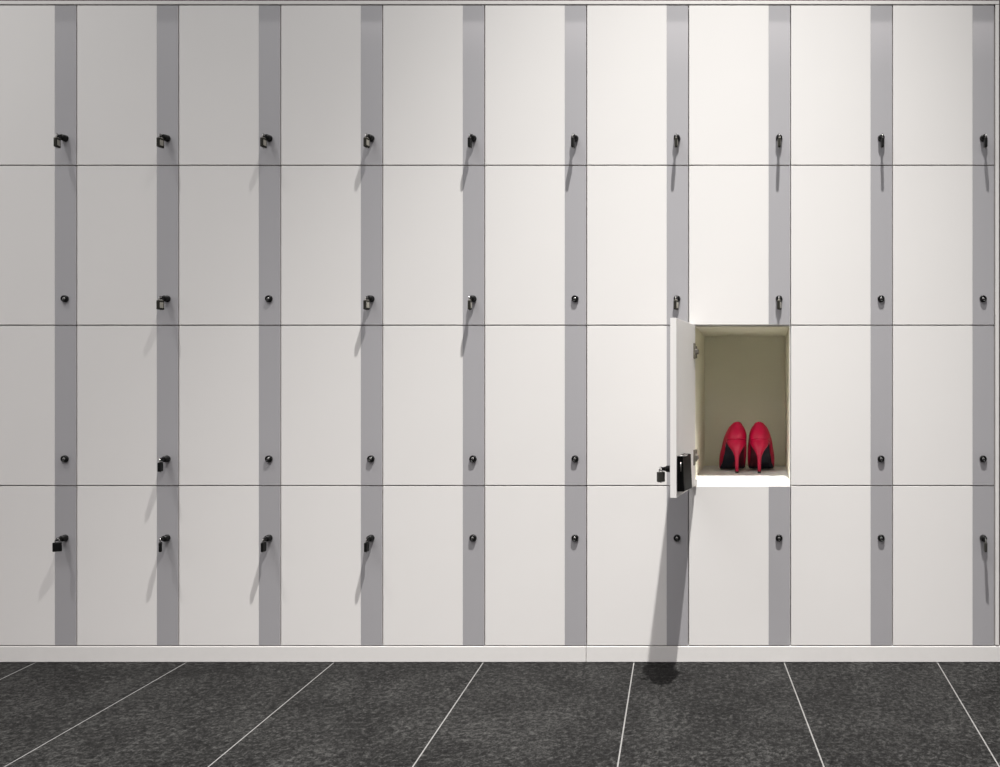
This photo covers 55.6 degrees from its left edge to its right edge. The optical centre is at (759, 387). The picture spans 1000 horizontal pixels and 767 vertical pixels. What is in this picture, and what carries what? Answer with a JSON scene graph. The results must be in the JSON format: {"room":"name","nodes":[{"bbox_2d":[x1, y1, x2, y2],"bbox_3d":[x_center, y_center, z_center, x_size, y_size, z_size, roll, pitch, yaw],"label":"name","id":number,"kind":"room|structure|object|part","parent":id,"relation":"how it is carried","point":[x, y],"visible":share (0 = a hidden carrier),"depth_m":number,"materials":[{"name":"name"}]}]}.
{"room":"changing room","nodes":[
{"label":"changing room","id":0,"kind":"room"},
{"bbox_2d":[0,662,999,766],"bbox_3d":[0.111,0.823,-1.755,18.225,0.001,8.950,0,0,0],"label":"floor","id":1,"kind":"structure","parent":0,"point":[351,714],"depth_m":2.23,"materials":[{"name":"grey tile"}]},
{"bbox_2d":[0,0,999,644],"bbox_3d":[0.000,-1.866,3.026,18.000,5.377,0.688,0,0,0],"label":"wall","id":2,"kind":"structure","parent":0,"point":[0,0],"depth_m":2.69,"materials":[{"name":"paint"}]},
{"bbox_2d":[0,1,998,5],"bbox_3d":[-0.820,-1.156,2.675,3.075,0.010,0.014,0,0,0],"label":"trim","id":3,"kind":"structure","parent":2,"relation":"attached to","point":[2,3],"depth_m":2.67,"materials":[{"name":"white"}]},
{"bbox_2d":[0,645,999,661],"bbox_3d":[-0.811,0.799,2.678,3.093,0.047,0.017,0,0,0],"label":"baseboard","id":4,"kind":"structure","parent":2,"relation":"attached to","point":[8,653],"depth_m":2.67,"materials":[{"name":"white"}]},
{"bbox_2d":[0,485,81,644],"bbox_3d":[-2.202,0.533,2.909,0.304,0.480,0.549,0,0,0],"label":"locker","id":5,"kind":"object","parent":4,"relation":"on","point":[38,584],"visible":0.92,"depth_m":2.67,"materials":[{"name":"beige laminate"}]},
{"bbox_2d":[0,326,76,484],"bbox_3d":[-2.202,0.052,2.923,0.304,0.481,0.521,0,0,0],"label":"locker","id":6,"kind":"object","parent":5,"relation":"on","point":[38,364],"visible":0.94,"depth_m":2.67,"materials":[{"name":"beige laminate"}]},
{"bbox_2d":[0,166,81,325],"bbox_3d":[-2.202,-0.428,2.923,0.304,0.480,0.521,0,0,0],"label":"locker","id":7,"kind":"object","parent":6,"relation":"on","point":[38,204],"visible":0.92,"depth_m":2.67,"materials":[{"name":"beige laminate"}]},
{"bbox_2d":[0,6,79,165],"bbox_3d":[-2.202,-0.909,2.909,0.304,0.481,0.549,0,0,0],"label":"locker","id":8,"kind":"object","parent":7,"relation":"on","point":[38,44],"visible":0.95,"depth_m":2.67,"materials":[{"name":"beige laminate"}]},
{"bbox_2d":[54,134,60,147],"bbox_3d":[-2.084,-0.732,2.639,0.010,0.042,0.022,0,0,-9],"label":"padlock","id":9,"kind":"object","parent":8,"relation":"attached to","point":[57,141],"visible":1,"depth_m":2.63,"materials":[{"name":"metal"}]},
{"bbox_2d":[0,325,80,325],"bbox_3d":[-2.196,-0.196,2.933,0.287,0.016,0.489,0,0,0],"label":"shelf","id":10,"kind":"object","parent":7,"relation":"attached to","point":[0,325],"depth_m":2.69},
{"bbox_2d":[52,538,61,551],"bbox_3d":[-2.084,0.466,2.639,0.022,0.042,0.008,0,0,-36],"label":"padlock","id":11,"kind":"object","parent":5,"relation":"attached to","point":[56,546],"visible":1,"depth_m":2.64,"materials":[{"name":"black metal"}]},
{"bbox_2d":[77,485,182,644],"bbox_3d":[-1.896,0.533,2.909,0.304,0.480,0.549,0,0,0],"label":"locker","id":12,"kind":"object","parent":4,"relation":"on","point":[128,589],"visible":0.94,"depth_m":2.67,"materials":[{"name":"beige laminate"}]},
{"bbox_2d":[77,326,178,484],"bbox_3d":[-1.896,0.052,2.909,0.304,0.481,0.549,0,0,0],"label":"locker","id":13,"kind":"object","parent":12,"relation":"on","point":[128,376],"visible":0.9,"depth_m":2.67,"materials":[{"name":"beige laminate"}]},
{"bbox_2d":[77,166,182,325],"bbox_3d":[-1.896,-0.428,2.909,0.304,0.480,0.549,0,0,0],"label":"locker","id":14,"kind":"object","parent":13,"relation":"on","point":[128,216],"visible":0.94,"depth_m":2.67,"materials":[{"name":"beige laminate"}]},
{"bbox_2d":[77,6,180,165],"bbox_3d":[-1.896,-0.909,2.909,0.304,0.481,0.549,0,0,0],"label":"locker","id":15,"kind":"object","parent":14,"relation":"on","point":[128,56],"visible":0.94,"depth_m":2.67,"materials":[{"name":"beige laminate"}]},
{"bbox_2d":[156,134,163,147],"bbox_3d":[-1.778,-0.732,2.639,0.010,0.042,0.022,0,0,6],"label":"padlock","id":16,"kind":"object","parent":15,"relation":"attached to","point":[159,141],"visible":1,"depth_m":2.63,"materials":[{"name":"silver metal"}]},
{"bbox_2d":[87,325,181,325],"bbox_3d":[-1.890,-0.196,2.933,0.287,0.016,0.489,0,0,0],"label":"shelf","id":17,"kind":"object","parent":14,"relation":"attached to","point":[87,325],"depth_m":2.69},
{"bbox_2d":[156,296,163,309],"bbox_3d":[-1.778,-0.251,2.639,0.010,0.042,0.022,0,0,8],"label":"padlock","id":18,"kind":"object","parent":14,"relation":"attached to","point":[159,303],"visible":1,"depth_m":2.63,"materials":[{"name":"silver metal"}]},
{"bbox_2d":[157,458,162,471],"bbox_3d":[-1.778,0.229,2.639,0.008,0.042,0.022,0,0,-14],"label":"padlock","id":19,"kind":"object","parent":13,"relation":"attached to","point":[160,464],"visible":1,"depth_m":2.63,"materials":[{"name":"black metal"}]},
{"bbox_2d":[158,538,161,551],"bbox_3d":[-1.778,0.466,2.639,0.008,0.042,0.022,0,0,-32],"label":"padlock","id":20,"kind":"object","parent":12,"relation":"attached to","point":[160,542],"visible":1,"depth_m":2.63,"materials":[{"name":"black metal"}]},
{"bbox_2d":[179,485,283,644],"bbox_3d":[-1.590,0.533,2.909,0.304,0.480,0.549,0,0,0],"label":"locker","id":21,"kind":"object","parent":4,"relation":"on","point":[230,589],"visible":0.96,"depth_m":2.67,"materials":[{"name":"beige laminate"}]},
{"bbox_2d":[179,326,280,484],"bbox_3d":[-1.590,0.052,2.923,0.304,0.481,0.521,0,0,0],"label":"locker","id":22,"kind":"object","parent":21,"relation":"on","point":[230,376],"visible":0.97,"depth_m":2.67,"materials":[{"name":"beige laminate"}]},
{"bbox_2d":[179,166,283,325],"bbox_3d":[-1.590,-0.428,2.923,0.304,0.480,0.521,0,0,0],"label":"locker","id":23,"kind":"object","parent":22,"relation":"on","point":[230,216],"visible":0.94,"depth_m":2.67,"materials":[{"name":"beige laminate"}]},
{"bbox_2d":[179,6,282,165],"bbox_3d":[-1.590,-0.909,2.909,0.304,0.481,0.549,0,0,0],"label":"locker","id":24,"kind":"object","parent":23,"relation":"on","point":[230,56],"visible":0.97,"depth_m":2.67,"materials":[{"name":"beige laminate"}]},
{"bbox_2d":[260,134,266,147],"bbox_3d":[-1.472,-0.732,2.639,0.010,0.042,0.022,0,0,4],"label":"padlock","id":25,"kind":"object","parent":24,"relation":"attached to","point":[263,141],"visible":1,"depth_m":2.63,"materials":[{"name":"silver metal"}]},
{"bbox_2d":[188,325,282,325],"bbox_3d":[-1.584,-0.196,2.933,0.287,0.016,0.489,0,0,0],"label":"shelf","id":26,"kind":"object","parent":23,"relation":"attached to","point":[188,325],"depth_m":2.69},
{"bbox_2d":[261,539,265,551],"bbox_3d":[-1.472,0.466,2.639,0.008,0.042,0.022,0,0,-6],"label":"padlock","id":27,"kind":"object","parent":21,"relation":"attached to","point":[263,544],"visible":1,"depth_m":2.63,"materials":[{"name":"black metal"}]},
{"bbox_2d":[281,485,385,644],"bbox_3d":[-1.284,0.533,2.909,0.304,0.480,0.549,0,0,0],"label":"locker","id":28,"kind":"object","parent":4,"relation":"on","point":[332,589],"visible":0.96,"depth_m":2.67,"materials":[{"name":"beige laminate"}]},
{"bbox_2d":[281,326,382,484],"bbox_3d":[-1.284,0.052,2.923,0.304,0.481,0.521,0,0,0],"label":"locker","id":29,"kind":"object","parent":28,"relation":"on","point":[332,376],"visible":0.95,"depth_m":2.67,"materials":[{"name":"beige laminate"}]},
{"bbox_2d":[281,166,385,325],"bbox_3d":[-1.284,-0.428,2.909,0.304,0.480,0.549,0,0,0],"label":"locker","id":30,"kind":"object","parent":29,"relation":"on","point":[332,216],"visible":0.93,"depth_m":2.67,"materials":[{"name":"beige laminate"}]},
{"bbox_2d":[281,6,384,165],"bbox_3d":[-1.284,-0.909,2.909,0.304,0.481,0.549,0,0,0],"label":"locker","id":31,"kind":"object","parent":30,"relation":"on","point":[332,56],"visible":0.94,"depth_m":2.67,"materials":[{"name":"beige laminate"}]},
{"bbox_2d":[363,134,369,147],"bbox_3d":[-1.167,-0.732,2.639,0.010,0.042,0.022,0,0,10],"label":"padlock","id":32,"kind":"object","parent":31,"relation":"attached to","point":[366,141],"visible":1,"depth_m":2.63,"materials":[{"name":"silver metal"}]},
{"bbox_2d":[289,325,384,325],"bbox_3d":[-1.278,-0.196,2.933,0.287,0.016,0.489,0,0,0],"label":"shelf","id":33,"kind":"object","parent":30,"relation":"attached to","point":[289,325],"depth_m":2.69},
{"bbox_2d":[363,297,369,309],"bbox_3d":[-1.167,-0.251,2.639,0.010,0.042,0.022,0,0,12],"label":"padlock","id":34,"kind":"object","parent":30,"relation":"attached to","point":[366,303],"visible":1,"depth_m":2.63,"materials":[{"name":"silver metal"}]},
{"bbox_2d":[364,539,368,551],"bbox_3d":[-1.167,0.466,2.639,0.008,0.042,0.022,0,0,-2],"label":"padlock","id":35,"kind":"object","parent":28,"relation":"attached to","point":[366,544],"visible":1,"depth_m":2.63,"materials":[{"name":"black metal"}]},
{"bbox_2d":[383,485,486,644],"bbox_3d":[-0.979,0.533,2.923,0.304,0.480,0.521,0,0,0],"label":"locker","id":36,"kind":"object","parent":4,"relation":"on","point":[434,535],"visible":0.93,"depth_m":2.67,"materials":[{"name":"beige laminate"}]},
{"bbox_2d":[383,326,484,484],"bbox_3d":[-0.979,0.052,2.923,0.304,0.481,0.521,0,0,0],"label":"locker","id":37,"kind":"object","parent":36,"relation":"on","point":[434,376],"visible":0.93,"depth_m":2.67,"materials":[{"name":"beige laminate"}]},
{"bbox_2d":[383,166,486,325],"bbox_3d":[-0.979,-0.428,2.909,0.304,0.480,0.549,0,0,0],"label":"locker","id":38,"kind":"object","parent":37,"relation":"on","point":[434,216],"visible":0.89,"depth_m":2.67,"materials":[{"name":"beige laminate"}]},
{"bbox_2d":[383,6,485,165],"bbox_3d":[-0.979,-0.909,2.909,0.304,0.481,0.549,0,0,0],"label":"locker","id":39,"kind":"object","parent":38,"relation":"on","point":[434,56],"visible":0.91,"depth_m":2.67,"materials":[{"name":"beige laminate"}]},
{"bbox_2d":[468,134,471,147],"bbox_3d":[-0.861,-0.732,2.639,0.008,0.042,0.022,0,0,-4],"label":"padlock","id":40,"kind":"object","parent":39,"relation":"attached to","point":[469,137],"visible":1,"depth_m":2.63,"materials":[{"name":"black metal"}]},
{"bbox_2d":[391,325,485,325],"bbox_3d":[-0.972,-0.196,2.933,0.287,0.016,0.489,0,0,0],"label":"shelf","id":41,"kind":"object","parent":38,"relation":"attached to","point":[391,325],"depth_m":2.69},
{"bbox_2d":[468,297,471,309],"bbox_3d":[-0.861,-0.251,2.639,0.010,0.042,0.022,0,0,-6],"label":"padlock","id":42,"kind":"object","parent":38,"relation":"attached to","point":[469,300],"visible":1,"depth_m":2.63,"materials":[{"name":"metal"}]},
{"bbox_2d":[485,485,587,644],"bbox_3d":[-0.673,0.533,2.923,0.304,0.480,0.521,0,0,0],"label":"locker","id":43,"kind":"object","parent":4,"relation":"on","point":[536,535],"visible":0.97,"depth_m":2.67,"materials":[{"name":"beige laminate"}]},
{"bbox_2d":[485,326,586,484],"bbox_3d":[-0.673,0.052,2.923,0.304,0.481,0.521,0,0,0],"label":"locker","id":44,"kind":"object","parent":43,"relation":"on","point":[536,376],"visible":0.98,"depth_m":2.67,"materials":[{"name":"beige laminate"}]},
{"bbox_2d":[485,166,587,325],"bbox_3d":[-0.673,-0.428,2.923,0.304,0.480,0.521,0,0,0],"label":"locker","id":45,"kind":"object","parent":44,"relation":"on","point":[536,216],"visible":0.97,"depth_m":2.67,"materials":[{"name":"beige laminate"}]},
{"bbox_2d":[485,6,587,166],"bbox_3d":[-0.673,-0.909,2.909,0.304,0.481,0.549,0,0,0],"label":"locker","id":46,"kind":"object","parent":45,"relation":"on","point":[536,56],"visible":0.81,"depth_m":2.67,"materials":[{"name":"beige laminate"}]},
{"bbox_2d":[571,134,574,147],"bbox_3d":[-0.555,-0.732,2.639,0.008,0.042,0.022,0,0,0],"label":"padlock","id":47,"kind":"object","parent":46,"relation":"attached to","point":[572,137],"visible":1,"depth_m":2.63,"materials":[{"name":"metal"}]},
{"bbox_2d":[492,325,586,325],"bbox_3d":[-0.666,-0.196,2.933,0.287,0.016,0.489,0,0,0],"label":"shelf","id":48,"kind":"object","parent":45,"relation":"attached to","point":[492,325],"depth_m":2.69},
{"bbox_2d":[587,485,688,644],"bbox_3d":[-0.367,0.533,2.923,0.304,0.480,0.521,0,0,0],"label":"locker","id":49,"kind":"object","parent":4,"relation":"on","point":[638,535],"visible":0.93,"depth_m":2.67,"materials":[{"name":"beige laminate"}]},
{"bbox_2d":[587,326,669,484],"bbox_3d":[-0.367,0.052,2.923,0.304,0.481,0.521,0,0,0],"label":"locker","id":50,"kind":"object","parent":49,"relation":"on","point":[628,367],"visible":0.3,"depth_m":2.67,"materials":[{"name":"beige laminate"}]},
{"bbox_2d":[587,166,688,325],"bbox_3d":[-0.367,-0.428,2.909,0.304,0.480,0.549,0,0,0],"label":"locker","id":51,"kind":"object","parent":50,"relation":"on","point":[638,216],"visible":0.85,"depth_m":2.67,"materials":[{"name":"beige laminate"}]},
{"bbox_2d":[593,325,669,325],"bbox_3d":[-0.360,-0.196,2.933,0.287,0.016,0.489,0,0,0],"label":"shelf","id":52,"kind":"object","parent":51,"relation":"attached to","point":[593,325],"depth_m":2.69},
{"bbox_2d":[587,6,688,166],"bbox_3d":[-0.367,-0.909,2.909,0.304,0.481,0.549,0,0,0],"label":"locker","id":53,"kind":"object","parent":51,"relation":"on","point":[638,56],"visible":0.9,"depth_m":2.67,"materials":[{"name":"beige laminate"}]},
{"bbox_2d":[674,134,677,147],"bbox_3d":[-0.249,-0.732,2.639,0.010,0.042,0.022,0,0,-4],"label":"padlock","id":54,"kind":"object","parent":53,"relation":"attached to","point":[676,138],"visible":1,"depth_m":2.63,"materials":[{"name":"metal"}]},
{"bbox_2d":[674,297,678,309],"bbox_3d":[-0.249,-0.251,2.639,0.010,0.042,0.022,0,0,16],"label":"padlock","id":55,"kind":"object","parent":51,"relation":"attached to","point":[676,302],"visible":1,"depth_m":2.63,"materials":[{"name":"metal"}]},
{"bbox_2d":[689,485,789,644],"bbox_3d":[-0.061,0.533,2.923,0.304,0.480,0.521,0,0,0],"label":"locker","id":56,"kind":"object","parent":4,"relation":"on","point":[739,535],"visible":0.94,"depth_m":2.67,"materials":[{"name":"beige laminate"}]},
{"bbox_2d":[659,318,789,497],"bbox_3d":[-0.090,0.052,2.770,0.363,0.481,0.827,0,0,0],"label":"locker","id":57,"kind":"object","parent":56,"relation":"on","point":[721,376],"visible":1,"depth_m":3.17,"materials":[{"name":"beige laminate"}]},
{"bbox_2d":[657,467,664,482],"bbox_3d":[-0.267,0.234,2.393,0.022,0.042,0.008,0,0,-38],"label":"padlock","id":58,"kind":"object","parent":57,"relation":"attached to","point":[660,475],"visible":1,"depth_m":2.39,"materials":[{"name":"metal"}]},
{"bbox_3d":[-0.216,0.052,2.508,0.018,0.478,0.302,0,0,5],"label":"door","id":59,"kind":"part","parent":57,"relation":"part of","materials":[{"name":"white laminate"}]},
{"bbox_2d":[719,422,746,472],"bbox_3d":[-0.088,0.193,2.975,0.091,0.168,0.214,0,0,-9],"label":"shoe","id":60,"kind":"object","parent":57,"relation":"in","point":[732,456],"visible":1,"depth_m":2.89,"materials":[{"name":"red leather"}]},
{"bbox_2d":[689,166,789,325],"bbox_3d":[-0.061,-0.428,2.909,0.304,0.480,0.549,0,0,0],"label":"locker","id":61,"kind":"object","parent":57,"relation":"on","point":[739,216],"visible":0.87,"depth_m":2.67,"materials":[{"name":"beige laminate"}]},
{"bbox_2d":[689,6,789,165],"bbox_3d":[-0.061,-0.909,2.909,0.304,0.481,0.549,0,0,0],"label":"locker","id":62,"kind":"object","parent":61,"relation":"on","point":[739,56],"visible":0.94,"depth_m":2.67,"materials":[{"name":"beige laminate"}]},
{"bbox_2d":[778,134,780,147],"bbox_3d":[0.057,-0.732,2.639,0.010,0.042,0.022,0,0,0],"label":"padlock","id":63,"kind":"object","parent":62,"relation":"attached to","point":[779,138],"visible":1,"depth_m":2.63,"materials":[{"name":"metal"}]},
{"bbox_2d":[695,325,789,325],"bbox_3d":[-0.054,-0.196,2.933,0.287,0.016,0.489,0,0,0],"label":"shelf","id":64,"kind":"object","parent":61,"relation":"attached to","point":[695,325],"depth_m":2.69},
{"bbox_2d":[777,297,781,309],"bbox_3d":[0.057,-0.251,2.639,0.010,0.042,0.022,0,0,18],"label":"padlock","id":65,"kind":"object","parent":61,"relation":"attached to","point":[779,302],"visible":1,"depth_m":2.63,"materials":[{"name":"silver metal"}]},
{"bbox_2d":[695,466,789,484],"bbox_3d":[-0.054,0.285,2.933,0.287,0.016,0.489,0,0,0],"label":"shelf","id":66,"kind":"object","parent":57,"relation":"attached to","point":[705,475],"depth_m":2.79,"materials":[{"name":"white"}]},
{"bbox_2d":[748,422,774,472],"bbox_3d":[0.002,0.193,2.976,0.091,0.168,0.214,0,0,3],"label":"shoe","id":67,"kind":"object","parent":57,"relation":"in","point":[760,446],"visible":1,"depth_m":2.89,"materials":[{"name":"red leather"}]},
{"bbox_2d":[790,484,891,644],"bbox_3d":[0.245,0.533,2.923,0.304,0.480,0.521,0,0,0],"label":"locker","id":68,"kind":"object","parent":4,"relation":"on","point":[841,535],"visible":0.94,"depth_m":2.67,"materials":[{"name":"beige laminate"}]},
{"bbox_2d":[790,326,891,484],"bbox_3d":[0.245,0.052,2.923,0.304,0.481,0.521,0,0,0],"label":"locker","id":69,"kind":"object","parent":68,"relation":"on","point":[841,376],"visible":0.99,"depth_m":2.67,"materials":[{"name":"beige laminate"}]},
{"bbox_2d":[790,166,891,325],"bbox_3d":[0.245,-0.428,2.923,0.304,0.480,0.521,0,0,0],"label":"locker","id":70,"kind":"object","parent":69,"relation":"on","point":[841,216],"visible":0.96,"depth_m":2.67,"materials":[{"name":"beige laminate"}]},
{"bbox_2d":[790,6,891,168],"bbox_3d":[0.245,-0.909,2.909,0.304,0.481,0.549,0,0,0],"label":"locker","id":71,"kind":"object","parent":70,"relation":"on","point":[841,56],"visible":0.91,"depth_m":2.67,"materials":[{"name":"beige laminate"}]},
{"bbox_2d":[881,134,883,147],"bbox_3d":[0.363,-0.732,2.639,0.008,0.042,0.022,0,0,2],"label":"padlock","id":72,"kind":"object","parent":71,"relation":"attached to","point":[882,138],"visible":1,"depth_m":2.63,"materials":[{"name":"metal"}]},
{"bbox_2d":[796,325,890,325],"bbox_3d":[0.252,-0.196,2.933,0.287,0.016,0.489,0,0,0],"label":"shelf","id":73,"kind":"object","parent":70,"relation":"attached to","point":[796,325],"depth_m":2.69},
{"bbox_2d":[892,485,993,644],"bbox_3d":[0.551,0.533,2.909,0.304,0.480,0.549,0,0,0],"label":"locker","id":74,"kind":"object","parent":4,"relation":"on","point":[943,575],"visible":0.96,"depth_m":2.67,"materials":[{"name":"beige laminate"}]},
{"bbox_2d":[892,326,993,484],"bbox_3d":[0.551,0.052,2.923,0.304,0.481,0.521,0,0,0],"label":"locker","id":75,"kind":"object","parent":74,"relation":"on","point":[943,376],"visible":0.95,"depth_m":2.67,"materials":[{"name":"beige laminate"}]},
{"bbox_2d":[892,166,993,325],"bbox_3d":[0.551,-0.428,2.923,0.304,0.480,0.521,0,0,0],"label":"locker","id":76,"kind":"object","parent":75,"relation":"on","point":[943,216],"visible":0.94,"depth_m":2.67,"materials":[{"name":"beige laminate"}]},
{"bbox_2d":[892,6,993,166],"bbox_3d":[0.551,-0.909,2.909,0.304,0.481,0.549,0,0,0],"label":"locker","id":77,"kind":"object","parent":76,"relation":"on","point":[943,56],"visible":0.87,"depth_m":2.67,"materials":[{"name":"beige laminate"}]},
{"bbox_2d":[984,134,987,147],"bbox_3d":[0.669,-0.732,2.639,0.008,0.042,0.022,0,0,4],"label":"padlock","id":78,"kind":"object","parent":77,"relation":"attached to","point":[985,138],"visible":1,"depth_m":2.63,"materials":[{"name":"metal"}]},
{"bbox_2d":[897,325,991,325],"bbox_3d":[0.558,-0.196,2.933,0.287,0.016,0.489,0,0,0],"label":"shelf","id":79,"kind":"object","parent":76,"relation":"attached to","point":[897,325],"depth_m":2.69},
{"bbox_2d":[984,539,986,551],"bbox_3d":[0.669,0.466,2.639,0.008,0.042,0.022,0,0,8],"label":"padlock","id":80,"kind":"object","parent":74,"relation":"attached to","point":[985,542],"visible":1,"depth_m":2.63,"materials":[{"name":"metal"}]},
{"bbox_2d":[993,5,998,644],"bbox_3d":[0.712,-0.189,2.794,0.011,1.921,0.252,0,0,0],"label":"trim","id":81,"kind":"structure","parent":2,"relation":"attached to","point":[996,8],"depth_m":2.67,"materials":[{"name":"white"}]}
]}

